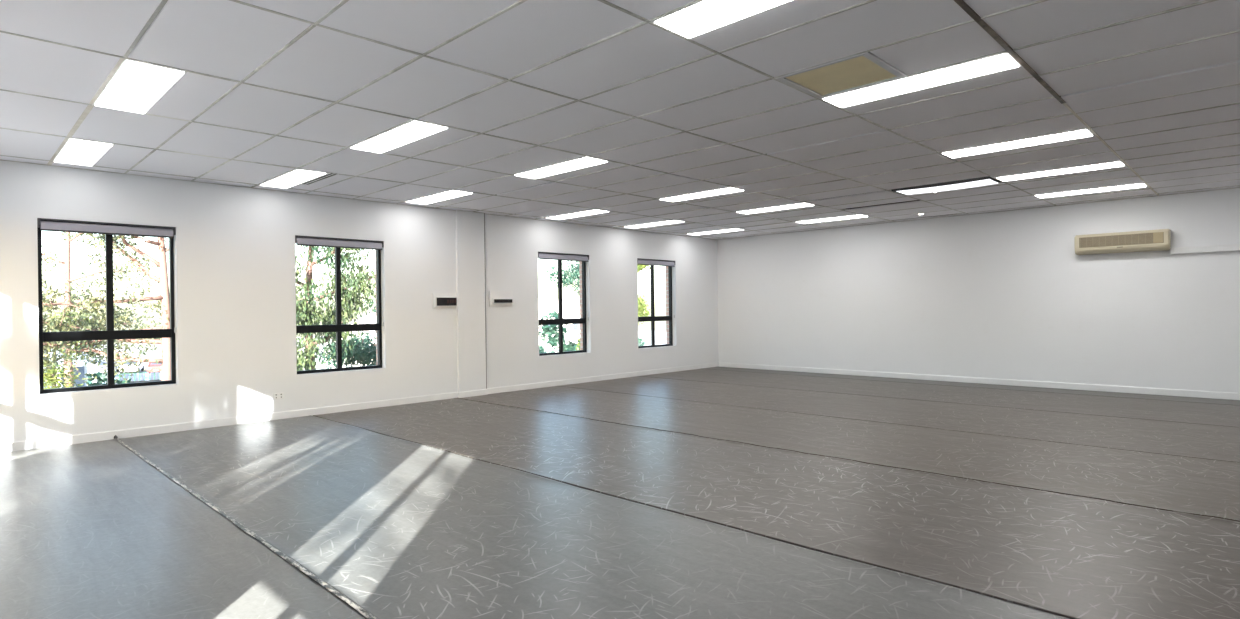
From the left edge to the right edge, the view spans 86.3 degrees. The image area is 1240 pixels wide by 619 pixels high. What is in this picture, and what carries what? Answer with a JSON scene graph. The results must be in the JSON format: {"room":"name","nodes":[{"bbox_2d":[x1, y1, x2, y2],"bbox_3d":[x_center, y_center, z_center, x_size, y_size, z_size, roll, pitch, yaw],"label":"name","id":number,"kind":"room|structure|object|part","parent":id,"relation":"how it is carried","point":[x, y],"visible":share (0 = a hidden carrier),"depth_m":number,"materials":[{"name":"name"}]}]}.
{"room":"exercise studio","nodes":[
{"label":"exercise studio","id":0,"kind":"room"},
{"bbox_2d":[0,160,718,442],"bbox_3d":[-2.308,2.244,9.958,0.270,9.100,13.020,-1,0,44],"label":"wall","id":1,"kind":"structure","parent":0,"point":[235,279],"depth_m":8.01,"materials":[{"name":"white paint"}]},
{"bbox_2d":[37,220,175,393],"bbox_3d":[-5.360,-0.020,6.938,0.187,1.742,1.140,-1,0,44],"label":"window","id":2,"kind":"structure","parent":1,"relation":"in","point":[109,334],"depth_m":6.87,"materials":[{"name":"black metal"}]},
{"bbox_2d":[37,218,176,332],"bbox_3d":[-5.258,-0.316,6.835,0.090,1.148,1.132,-1,0,44],"label":"roller blind","id":3,"kind":"object","parent":2,"relation":"attached to","point":[95,228],"visible":0.98,"depth_m":6.80,"materials":[{"name":"grey fabric"}]},
{"bbox_3d":[-5.257,-0.884,6.826,0.054,0.012,1.132,-1,0,44],"label":"head rail","id":4,"kind":"part","parent":3,"relation":"part of","materials":[{"name":"black metal"}]},
{"bbox_3d":[-5.237,-0.779,6.808,0.014,0.018,1.092,-1,0,44],"label":"rail","id":5,"kind":"part","parent":3,"relation":"part of","materials":[{"name":"grey metal"}]},
{"bbox_3d":[-4.865,-0.293,7.229,0.022,1.049,0.004,-1,0,44],"label":"chain","id":6,"kind":"part","parent":3,"relation":"part of","materials":[{"name":"white plastic"}]},
{"bbox_2d":[273,393,283,399],"bbox_3d":[-4.095,1.039,7.940,0.012,0.072,0.116,-1,0,44],"label":"wall outlet","id":7,"kind":"object","parent":1,"relation":"attached to","point":[275,395],"visible":1,"depth_m":7.93,"materials":[{"name":"white plastic"}]},
{"bbox_2d":[295,237,381,373],"bbox_3d":[-3.702,-0.043,8.636,0.187,1.742,1.143,-1,0,44],"label":"window","id":8,"kind":"structure","parent":1,"relation":"in","point":[339,327],"depth_m":8.59,"materials":[{"name":"black metal"}]},
{"bbox_2d":[295,235,383,325],"bbox_3d":[-3.600,-0.339,8.533,0.090,1.148,1.135,-1,0,44],"label":"roller blind","id":9,"kind":"object","parent":8,"relation":"attached to","point":[309,241],"visible":0.94,"depth_m":8.51,"materials":[{"name":"grey fabric"}]},
{"bbox_3d":[-3.599,-0.907,8.524,0.054,0.012,1.135,-1,0,44],"label":"head rail","id":10,"kind":"part","parent":9,"relation":"part of","materials":[{"name":"grey metal"}]},
{"bbox_3d":[-3.579,-0.803,8.506,0.014,0.018,1.095,-1,0,44],"label":"rail","id":11,"kind":"part","parent":9,"relation":"part of","materials":[{"name":"grey metal"}]},
{"bbox_3d":[-3.206,-0.316,8.928,0.022,1.049,0.004,-1,0,44],"label":"chain","id":12,"kind":"part","parent":9,"relation":"part of","materials":[{"name":"white plastic"}]},
{"bbox_2d":[0,159,716,239],"bbox_3d":[-2.232,-1.452,9.833,0.067,0.005,12.480,-1,0,44],"label":"trim","id":13,"kind":"structure","parent":1,"relation":"attached to","point":[0,159],"depth_m":8.01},
{"bbox_2d":[0,362,718,452],"bbox_3d":[-2.203,1.248,9.841,0.059,0.090,12.480,-1,0,44],"label":"baseboard","id":14,"kind":"structure","parent":1,"relation":"attached to","point":[151,430],"depth_m":8.04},
{"bbox_2d":[432,293,456,307],"bbox_3d":[-2.519,-0.128,9.534,0.055,0.220,0.385,-1,0,44],"label":"switchboard","id":15,"kind":"object","parent":1,"relation":"attached to","point":[439,300],"visible":1,"depth_m":9.51,"materials":[{"name":"white plastic"}]},
{"bbox_2d":[489,291,512,306],"bbox_3d":[-1.830,-0.168,10.241,0.055,0.240,0.430,-1,0,44],"label":"switchboard","id":16,"kind":"object","parent":1,"relation":"attached to","point":[496,298],"visible":1,"depth_m":10.22,"materials":[{"name":"white plastic"}]},
{"bbox_2d":[539,253,586,355],"bbox_3d":[-1.064,-0.080,11.337,0.187,1.742,1.148,-1,0,44],"label":"window","id":17,"kind":"structure","parent":1,"relation":"in","point":[560,321],"depth_m":11.29,"materials":[{"name":"black metal"}]},
{"bbox_2d":[538,252,588,319],"bbox_3d":[-0.963,-0.376,11.235,0.090,1.148,1.140,-1,0,44],"label":"roller blind","id":18,"kind":"object","parent":17,"relation":"attached to","point":[552,256],"visible":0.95,"depth_m":11.22,"materials":[{"name":"grey fabric"}]},
{"bbox_3d":[-0.961,-0.944,11.225,0.054,0.012,1.140,-1,0,44],"label":"head rail","id":19,"kind":"part","parent":18,"relation":"part of","materials":[{"name":"grey metal"}]},
{"bbox_3d":[-0.941,-0.839,11.207,0.014,0.018,1.100,-1,0,44],"label":"rail","id":20,"kind":"part","parent":18,"relation":"part of","materials":[{"name":"grey metal"}]},
{"bbox_2d":[638,259,672,347],"bbox_3d":[0.595,-0.103,13.037,0.187,1.742,1.132,-1,0,44],"label":"window","id":21,"kind":"structure","parent":1,"relation":"in","point":[652,318],"depth_m":12.99,"materials":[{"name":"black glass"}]},
{"bbox_2d":[637,258,674,317],"bbox_3d":[0.696,-0.399,12.934,0.090,1.148,1.124,-1,0,44],"label":"roller blind","id":22,"kind":"object","parent":21,"relation":"attached to","point":[643,261],"visible":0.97,"depth_m":12.96,"materials":[{"name":"grey fabric"}]},
{"bbox_3d":[0.698,-0.967,12.924,0.054,0.012,1.124,-1,0,44],"label":"head rail","id":23,"kind":"part","parent":22,"relation":"part of","materials":[{"name":"grey metal"}]},
{"bbox_3d":[0.718,-0.863,12.906,0.014,0.018,1.084,-1,0,44],"label":"rail","id":24,"kind":"part","parent":22,"relation":"part of","materials":[{"name":"grey metal"}]},
{"bbox_3d":[1.087,-0.376,13.325,0.022,1.049,0.004,-1,0,44],"label":"chain","id":25,"kind":"part","parent":22,"relation":"part of","materials":[{"name":"white plastic"}]},
{"bbox_2d":[455,210,485,391],"bbox_3d":[-2.217,-0.079,9.851,0.045,2.752,0.470,-1,0,44],"label":"pillar","id":26,"kind":"structure","parent":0,"point":[470,250],"depth_m":9.82,"materials":[{"name":"white paint"}]},
{"bbox_2d":[484,213,486,388],"bbox_3d":[-2.051,-0.129,10.031,0.030,2.658,0.021,-1,0,44],"label":"trim","id":27,"kind":"structure","parent":26,"relation":"attached to","point":[484,213],"depth_m":10.02,"materials":[{"name":"white"}]},
{"bbox_2d":[0,0,1239,238],"bbox_3d":[1.820,-1.620,5.874,11.400,0.254,12.480,-1,0,44],"label":"ceiling","id":28,"kind":"structure","parent":0,"point":[268,90],"depth_m":4.70,"materials":[{"name":"tile"}]},
{"bbox_2d":[53,138,113,165],"bbox_3d":[-4.864,-1.446,5.984,1.174,0.080,0.302,-1,0,44],"label":"ceiling light","id":29,"kind":"object","parent":28,"relation":"attached to","point":[74,151],"visible":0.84,"depth_m":5.92,"materials":[{"name":"white plastic"}]},
{"bbox_2d":[93,59,185,113],"bbox_3d":[-3.147,-1.464,4.307,1.174,0.080,0.302,-1,0,44],"label":"ceiling light","id":30,"kind":"object","parent":28,"relation":"attached to","point":[136,86],"visible":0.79,"depth_m":4.23,"materials":[{"name":"white plastic"}]},
{"bbox_2d":[260,169,325,187],"bbox_3d":[-3.607,-1.464,7.271,1.174,0.080,0.302,-1,0,44],"label":"ceiling light","id":31,"kind":"object","parent":28,"relation":"attached to","point":[297,176],"visible":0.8,"depth_m":7.20,"materials":[{"name":"white plastic"}]},
{"bbox_2d":[300,173,337,184],"bbox_3d":[-3.315,-1.440,7.284,0.820,0.016,0.090,-1,0,44],"label":"ceiling vent","id":32,"kind":"object","parent":28,"relation":"in","point":[328,175],"visible":0.95,"depth_m":7.26,"materials":[{"name":"grey metal"}]},
{"bbox_2d":[349,120,448,152],"bbox_3d":[-1.890,-1.482,5.595,1.174,0.080,0.302,-1,0,44],"label":"ceiling light","id":33,"kind":"object","parent":28,"relation":"attached to","point":[414,130],"visible":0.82,"depth_m":5.52,"materials":[{"name":"white plastic"}]},
{"bbox_2d":[406,190,471,203],"bbox_3d":[-2.350,-1.482,8.559,1.174,0.080,0.302,-1,0,44],"label":"ceiling light","id":34,"kind":"object","parent":28,"relation":"attached to","point":[450,194],"visible":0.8,"depth_m":8.51,"materials":[{"name":"white plastic"}]},
{"bbox_2d":[515,157,608,178],"bbox_3d":[-0.633,-1.499,6.883,1.174,0.080,0.302,-1,0,44],"label":"ceiling light","id":35,"kind":"object","parent":28,"relation":"attached to","point":[583,162],"visible":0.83,"depth_m":6.81,"materials":[{"name":"white plastic"}]},
{"bbox_2d":[546,209,609,219],"bbox_3d":[-0.673,-1.505,10.277,1.174,0.080,0.302,-1,0,44],"label":"ceiling light","id":36,"kind":"object","parent":28,"relation":"attached to","point":[590,212],"visible":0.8,"depth_m":10.21,"materials":[{"name":"white plastic"}]},
{"bbox_2d":[624,220,684,227],"bbox_3d":[0.584,-1.522,11.564,1.174,0.080,0.302,-1,0,44],"label":"ceiling light","id":37,"kind":"object","parent":28,"relation":"attached to","point":[670,221],"visible":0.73,"depth_m":11.53,"materials":[{"name":"white plastic"}]},
{"bbox_2d":[660,187,744,201],"bbox_3d":[1.044,-1.523,8.600,1.174,0.080,0.302,-1,0,44],"label":"ceiling light","id":38,"kind":"object","parent":28,"relation":"attached to","point":[730,189],"visible":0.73,"depth_m":8.54,"materials":[{"name":"white plastic"}]},
{"bbox_2d":[689,228,743,234],"bbox_3d":[1.842,-1.540,12.852,1.174,0.080,0.302,-1,0,44],"label":"ceiling light","id":39,"kind":"object","parent":28,"relation":"attached to","point":[735,229],"visible":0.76,"depth_m":12.75,"materials":[{"name":"white plastic"}]},
{"bbox_2d":[652,0,790,38],"bbox_3d":[0.685,-1.508,3.080,1.174,0.080,0.302,-1,0,44],"label":"ceiling light","id":40,"kind":"object","parent":28,"relation":"attached to","point":[703,16],"visible":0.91,"depth_m":3.29,"materials":[{"name":"white plastic"}]},
{"bbox_2d":[737,200,813,213],"bbox_3d":[2.301,-1.540,9.888,1.174,0.080,0.302,-1,0,44],"label":"ceiling light","id":41,"kind":"object","parent":28,"relation":"attached to","point":[799,204],"visible":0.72,"depth_m":9.83,"materials":[{"name":"white plastic"}]},
{"bbox_2d":[797,215,867,223],"bbox_3d":[3.559,-1.558,11.175,1.174,0.080,0.302,-1,0,44],"label":"ceiling light","id":42,"kind":"object","parent":28,"relation":"attached to","point":[852,216],"visible":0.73,"depth_m":11.15,"materials":[{"name":"white plastic"}]},
{"bbox_2d":[775,52,906,98],"bbox_3d":[1.417,-1.496,4.243,0.610,0.026,0.588,-1,0,44],"label":"access panel","id":43,"kind":"object","parent":28,"relation":"attached to","point":[866,69],"visible":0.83,"depth_m":4.23,"materials":[{"name":"metal"}]},
{"bbox_3d":[1.416,-1.497,4.242,0.524,0.008,0.530,-1,0,44],"label":"panel","id":44,"kind":"part","parent":43,"relation":"part of","materials":[{"name":"beige"}]},
{"bbox_2d":[821,52,1021,107],"bbox_3d":[1.943,-1.526,4.367,1.174,0.080,0.302,-1,0,44],"label":"ceiling light","id":45,"kind":"object","parent":28,"relation":"attached to","point":[1004,61],"visible":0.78,"depth_m":4.29,"materials":[{"name":"white plastic"}]},
{"bbox_2d":[891,176,1000,194],"bbox_3d":[4.052,-1.540,8.245,1.180,0.158,0.390,-1,0,44],"label":"ceiling light","id":46,"kind":"object","parent":28,"relation":"hanging from","point":[981,181],"visible":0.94,"depth_m":8.26,"materials":[{"name":"white plastic"}]},
{"bbox_2d":[942,129,1093,157],"bbox_3d":[3.619,-1.549,6.085,1.174,0.080,0.302,-1,0,44],"label":"ceiling light","id":47,"kind":"object","parent":28,"relation":"attached to","point":[1083,133],"visible":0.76,"depth_m":6.02,"materials":[{"name":"white plastic"}]},
{"bbox_2d":[996,161,1125,180],"bbox_3d":[4.877,-1.567,7.372,1.174,0.080,0.302,-1,0,44],"label":"ceiling light","id":48,"kind":"object","parent":28,"relation":"attached to","point":[1119,163],"visible":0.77,"depth_m":7.32,"materials":[{"name":"white plastic"}]},
{"bbox_2d":[1034,183,1146,197],"bbox_3d":[6.134,-1.584,8.660,1.174,0.080,0.302,-1,0,44],"label":"ceiling light","id":49,"kind":"object","parent":28,"relation":"attached to","point":[1140,184],"visible":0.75,"depth_m":8.60,"materials":[{"name":"white plastic"}]},
{"bbox_2d":[125,367,1228,618],"bbox_3d":[1.855,1.303,5.880,11.400,0.096,12.480,-1,0,44],"label":"floor","id":50,"kind":"structure","parent":0,"point":[732,367],"depth_m":4.18,"materials":[{"name":"grey"}]},
{"bbox_2d":[0,439,366,618],"bbox_3d":[-1.806,1.298,2.129,11.358,0.012,1.958,-1,0,44],"label":"mat","id":51,"kind":"object","parent":50,"relation":"on","point":[89,530],"visible":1,"depth_m":3.57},
{"bbox_2d":[115,438,377,618],"bbox_3d":[-1.118,1.279,2.835,11.340,0.007,0.032,-1,0,44],"label":"tape","id":52,"kind":"object","parent":51,"relation":"on","point":[359,609],"visible":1,"depth_m":3.57,"materials":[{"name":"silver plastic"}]},
{"bbox_2d":[118,415,1068,618],"bbox_3d":[-0.437,1.276,3.531,11.358,0.017,1.929,-1,0,44],"label":"mat","id":53,"kind":"object","parent":50,"relation":"on","point":[402,529],"visible":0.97,"depth_m":3.63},
{"bbox_2d":[313,398,1239,618],"bbox_3d":[0.960,1.258,4.962,11.358,0.014,2.023,-1,0,44],"label":"mat","id":54,"kind":"object","parent":50,"relation":"on","point":[1069,556],"visible":1,"depth_m":4.08,"materials":[{"name":"grey rubber"}]},
{"bbox_2d":[460,386,1239,521],"bbox_3d":[2.343,1.238,6.378,11.358,0.014,1.914,-1,0,44],"label":"mat","id":55,"kind":"object","parent":50,"relation":"on","point":[1188,485],"visible":1,"depth_m":5.81,"materials":[{"name":"grey rubber"}]},
{"bbox_2d":[561,376,1239,462],"bbox_3d":[3.713,1.222,7.782,11.358,0.010,1.990,-1,0,44],"label":"mat","id":56,"kind":"object","parent":50,"relation":"on","point":[1212,442],"visible":1,"depth_m":7.47,"materials":[{"name":"grey rubber"}]},
{"bbox_2d":[644,369,1239,426],"bbox_3d":[5.083,1.203,9.184,11.358,0.010,1.910,-1,0,44],"label":"mat","id":57,"kind":"object","parent":50,"relation":"on","point":[1162,410],"visible":1,"depth_m":9.10,"materials":[{"name":"grey rubber"}]},
{"bbox_2d":[701,366,1239,404],"bbox_3d":[5.956,1.190,10.079,11.358,0.010,0.569,-1,0,44],"label":"mat","id":58,"kind":"object","parent":50,"relation":"on","point":[993,386],"visible":1,"depth_m":10.11,"materials":[{"name":"grey rubber"}]},
{"bbox_2d":[717,187,1239,399],"bbox_3d":[6.290,-0.261,10.438,11.400,3.100,0.270,-1,0,44],"label":"wall","id":59,"kind":"structure","parent":0,"point":[1006,294],"depth_m":10.47,"materials":[{"name":"white paint"}]},
{"bbox_2d":[717,187,1239,239],"bbox_3d":[6.173,-1.554,10.331,11.356,0.005,0.022,-1,0,44],"label":"trim","id":60,"kind":"structure","parent":59,"relation":"attached to","point":[1238,187],"depth_m":10.38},
{"bbox_2d":[719,362,1239,399],"bbox_3d":[6.208,1.145,10.339,11.372,0.090,0.014,-1,0,44],"label":"baseboard","id":61,"kind":"structure","parent":59,"relation":"attached to","point":[1109,388],"depth_m":10.39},
{"bbox_2d":[1075,229,1170,254],"bbox_3d":[7.066,-0.946,9.336,1.070,0.285,0.210,-1,0,44],"label":"air conditioner","id":62,"kind":"object","parent":59,"relation":"attached to","point":[1160,239],"visible":1,"depth_m":9.24,"materials":[{"name":"beige plastic"}]},
{"bbox_2d":[1079,233,1152,246],"bbox_3d":[6.960,-0.973,9.308,0.828,0.140,0.012,-1,0,44],"label":"grille","id":63,"kind":"object","parent":62,"relation":"attached to","point":[1108,239],"depth_m":9.29,"materials":[{"name":"beige plastic"}]},
{"bbox_2d":[1170,244,1239,254],"bbox_3d":[8.869,-0.812,7.672,3.838,0.096,0.074,-1,0,44],"label":"pipe trunking","id":64,"kind":"object","parent":59,"relation":"attached to","point":[1230,247],"visible":1,"depth_m":8.75,"materials":[{"name":"white plastic"}]},
{"bbox_3d":[8.873,-0.849,7.671,3.830,0.010,0.069,-1,0,44],"label":"duct lid","id":65,"kind":"part","parent":64,"relation":"part of","materials":[{"name":"white plastic"}]},
{"label":"outside","id":66,"kind":"structure","parent":0,"visible":0},
{"bbox_2d":[43,330,665,374],"bbox_3d":[-20.911,6.925,62.233,260.000,0.001,240.000,-1,0,44],"label":"ground","id":67,"kind":"structure","parent":66,"point":[645,335],"depth_m":123.79,"materials":[{"name":"concrete"}]},
{"bbox_2d":[43,305,98,388],"bbox_3d":[-18.085,3.452,21.222,2.101,7.247,2.971,-1,0,9],"label":"tree","id":68,"kind":"object","parent":67,"relation":"on","point":[52,380],"visible":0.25,"depth_m":21.06,"materials":[{"name":"green plant"}]},
{"bbox_2d":[43,349,101,387],"bbox_3d":[-25.794,4.267,30.065,3.400,5.550,3.200,-1,0,44],"label":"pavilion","id":69,"kind":"object","parent":67,"relation":"on","point":[83,370],"visible":0.03,"depth_m":31.56,"materials":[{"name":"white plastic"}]},
{"bbox_3d":[-25.847,4.729,32.010,0.160,4.620,0.160,-1,0,44],"label":"post","id":70,"kind":"part","parent":69,"relation":"part of","materials":[{"name":"white plastic"}]},
{"bbox_3d":[-23.843,4.708,30.054,0.160,4.620,0.160,-1,0,44],"label":"post","id":71,"kind":"part","parent":69,"relation":"part of","materials":[{"name":"white plastic"}]},
{"bbox_2d":[42,232,159,386],"bbox_3d":[-22.565,0.908,27.240,3.582,12.430,6.162,-1,0,44],"label":"tree","id":72,"kind":"object","parent":67,"relation":"on","point":[67,263],"visible":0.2,"depth_m":27.72,"materials":[{"name":"green plant"}]},
{"bbox_2d":[76,370,131,386],"bbox_3d":[-17.402,4.554,23.422,3.508,5.023,2.155,-1,0,-28],"label":"bush","id":73,"kind":"object","parent":67,"relation":"on","point":[99,375],"visible":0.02,"depth_m":22.97,"materials":[{"name":"green plant"}]},
{"bbox_2d":[42,232,170,386],"bbox_3d":[-14.055,0.904,18.995,3.845,12.253,6.126,-1,0,44],"label":"tree","id":74,"kind":"object","parent":67,"relation":"on","point":[57,326],"visible":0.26,"depth_m":18.53,"materials":[{"name":"green plant"}]},
{"bbox_2d":[97,361,118,372],"bbox_3d":[-59.332,6.642,76.527,1.780,1.435,4.300,-1,0,-26],"label":"parked car","id":75,"kind":"object","parent":67,"relation":"on","point":[100,364],"visible":0.27,"depth_m":75.47,"materials":[{"name":"paint"}]},
{"bbox_2d":[88,371,160,385],"bbox_3d":[-44.182,7.191,59.870,42.000,0.001,12.500,-1,0,44],"label":"lawn","id":76,"kind":"structure","parent":67,"relation":"on","point":[160,371],"depth_m":71.94,"materials":[{"name":"green plant"}]},
{"bbox_2d":[147,363,161,373],"bbox_3d":[-53.178,6.568,76.388,1.780,1.435,4.300,-1,0,-26],"label":"parked car","id":77,"kind":"object","parent":76,"relation":"on","point":[154,367],"visible":0.47,"depth_m":74.61,"materials":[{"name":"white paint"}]},
{"bbox_2d":[101,372,160,384],"bbox_3d":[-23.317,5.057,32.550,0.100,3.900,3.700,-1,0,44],"label":"picket fence","id":78,"kind":"object","parent":67,"relation":"on","point":[147,373],"visible":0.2,"depth_m":32.44,"materials":[{"name":"white wood"}]},
{"bbox_3d":[-23.321,3.547,32.533,0.060,0.120,3.700,-1,0,44],"label":"rail","id":79,"kind":"part","parent":78,"relation":"part of","materials":[{"name":"white wood"}]},
{"bbox_2d":[120,361,144,373],"bbox_3d":[-57.008,6.612,77.332,1.780,1.435,4.300,-1,0,-26],"label":"parked car","id":80,"kind":"object","parent":67,"relation":"on","point":[142,365],"visible":0.51,"depth_m":76.36,"materials":[{"name":"white paint"}]},
{"bbox_2d":[129,290,161,350],"bbox_3d":[-27.948,1.194,42.553,3.563,11.913,6.964,-1,0,34],"label":"tree","id":81,"kind":"object","parent":67,"relation":"on","point":[159,301],"visible":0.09,"depth_m":40.86,"materials":[{"name":"green plant"}]},
{"bbox_2d":[295,245,375,370],"bbox_3d":[-8.400,0.863,18.473,2.862,12.223,5.630,-1,0,29],"label":"weeping tree","id":82,"kind":"object","parent":67,"relation":"on","point":[305,315],"visible":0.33,"depth_m":18.78,"materials":[{"name":"green plant"}]},
{"bbox_2d":[316,335,375,368],"bbox_3d":[-8.839,3.877,23.223,3.448,6.164,2.378,-1,0,-18],"label":"bush","id":83,"kind":"object","parent":67,"relation":"on","point":[363,354],"visible":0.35,"depth_m":22.82,"materials":[{"name":"green plant"}]},
{"bbox_2d":[325,313,375,366],"bbox_3d":[-31.854,3.463,86.847,13.000,7.100,9.000,-1,0,-28],"label":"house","id":84,"kind":"structure","parent":67,"relation":"on","point":[372,315],"depth_m":82.38,"materials":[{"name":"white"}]},
{"bbox_2d":[349,291,375,358],"bbox_3d":[-13.981,2.429,40.569,3.656,9.152,6.453,-1,0,44],"label":"tree","id":85,"kind":"object","parent":67,"relation":"on","point":[358,337],"visible":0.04,"depth_m":39.37,"materials":[{"name":"green plant"}]},
{"bbox_2d":[539,325,566,352],"bbox_3d":[-4.952,3.791,41.031,4.129,6.170,2.508,-1,0,-19],"label":"bush","id":86,"kind":"object","parent":67,"relation":"on","point":[553,344],"visible":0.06,"depth_m":41.09,"materials":[{"name":"green plant"}]},
{"bbox_2d":[538,292,579,352],"bbox_3d":[-9.991,2.191,90.641,13.000,9.100,9.000,-1,0,-6],"label":"house","id":87,"kind":"structure","parent":67,"relation":"on","point":[547,304],"depth_m":86.56,"materials":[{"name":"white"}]},
{"bbox_2d":[539,310,579,351],"bbox_3d":[-2.181,3.436,33.386,3.126,6.838,3.746,-1,0,44],"label":"bush","id":88,"kind":"object","parent":67,"relation":"on","point":[571,346],"visible":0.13,"depth_m":32.86,"materials":[{"name":"green plant"}]},
{"bbox_2d":[545,261,579,295],"bbox_3d":[-0.848,1.769,26.069,4.112,10.163,2.042,-1,0,-39],"label":"leafy tree","id":89,"kind":"object","parent":67,"relation":"on","point":[571,276],"visible":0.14,"depth_m":25.25,"materials":[{"name":"green plant"}]},
{"bbox_2d":[576,264,650,349],"bbox_3d":[0.028,1.923,29.818,3.785,9.844,2.375,-1,0,-43],"label":"bushy tree","id":90,"kind":"object","parent":67,"relation":"on","point":[641,302],"visible":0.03,"depth_m":30.13,"materials":[{"name":"green plant"}]},
{"bbox_2d":[638,337,644,345],"bbox_3d":[-0.174,3.409,37.372,2.851,6.837,3.427,-1,0,44],"label":"bush","id":91,"kind":"object","parent":67,"relation":"on","point":[640,340],"visible":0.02,"depth_m":37.55,"materials":[{"name":"green plant"}]}
]}

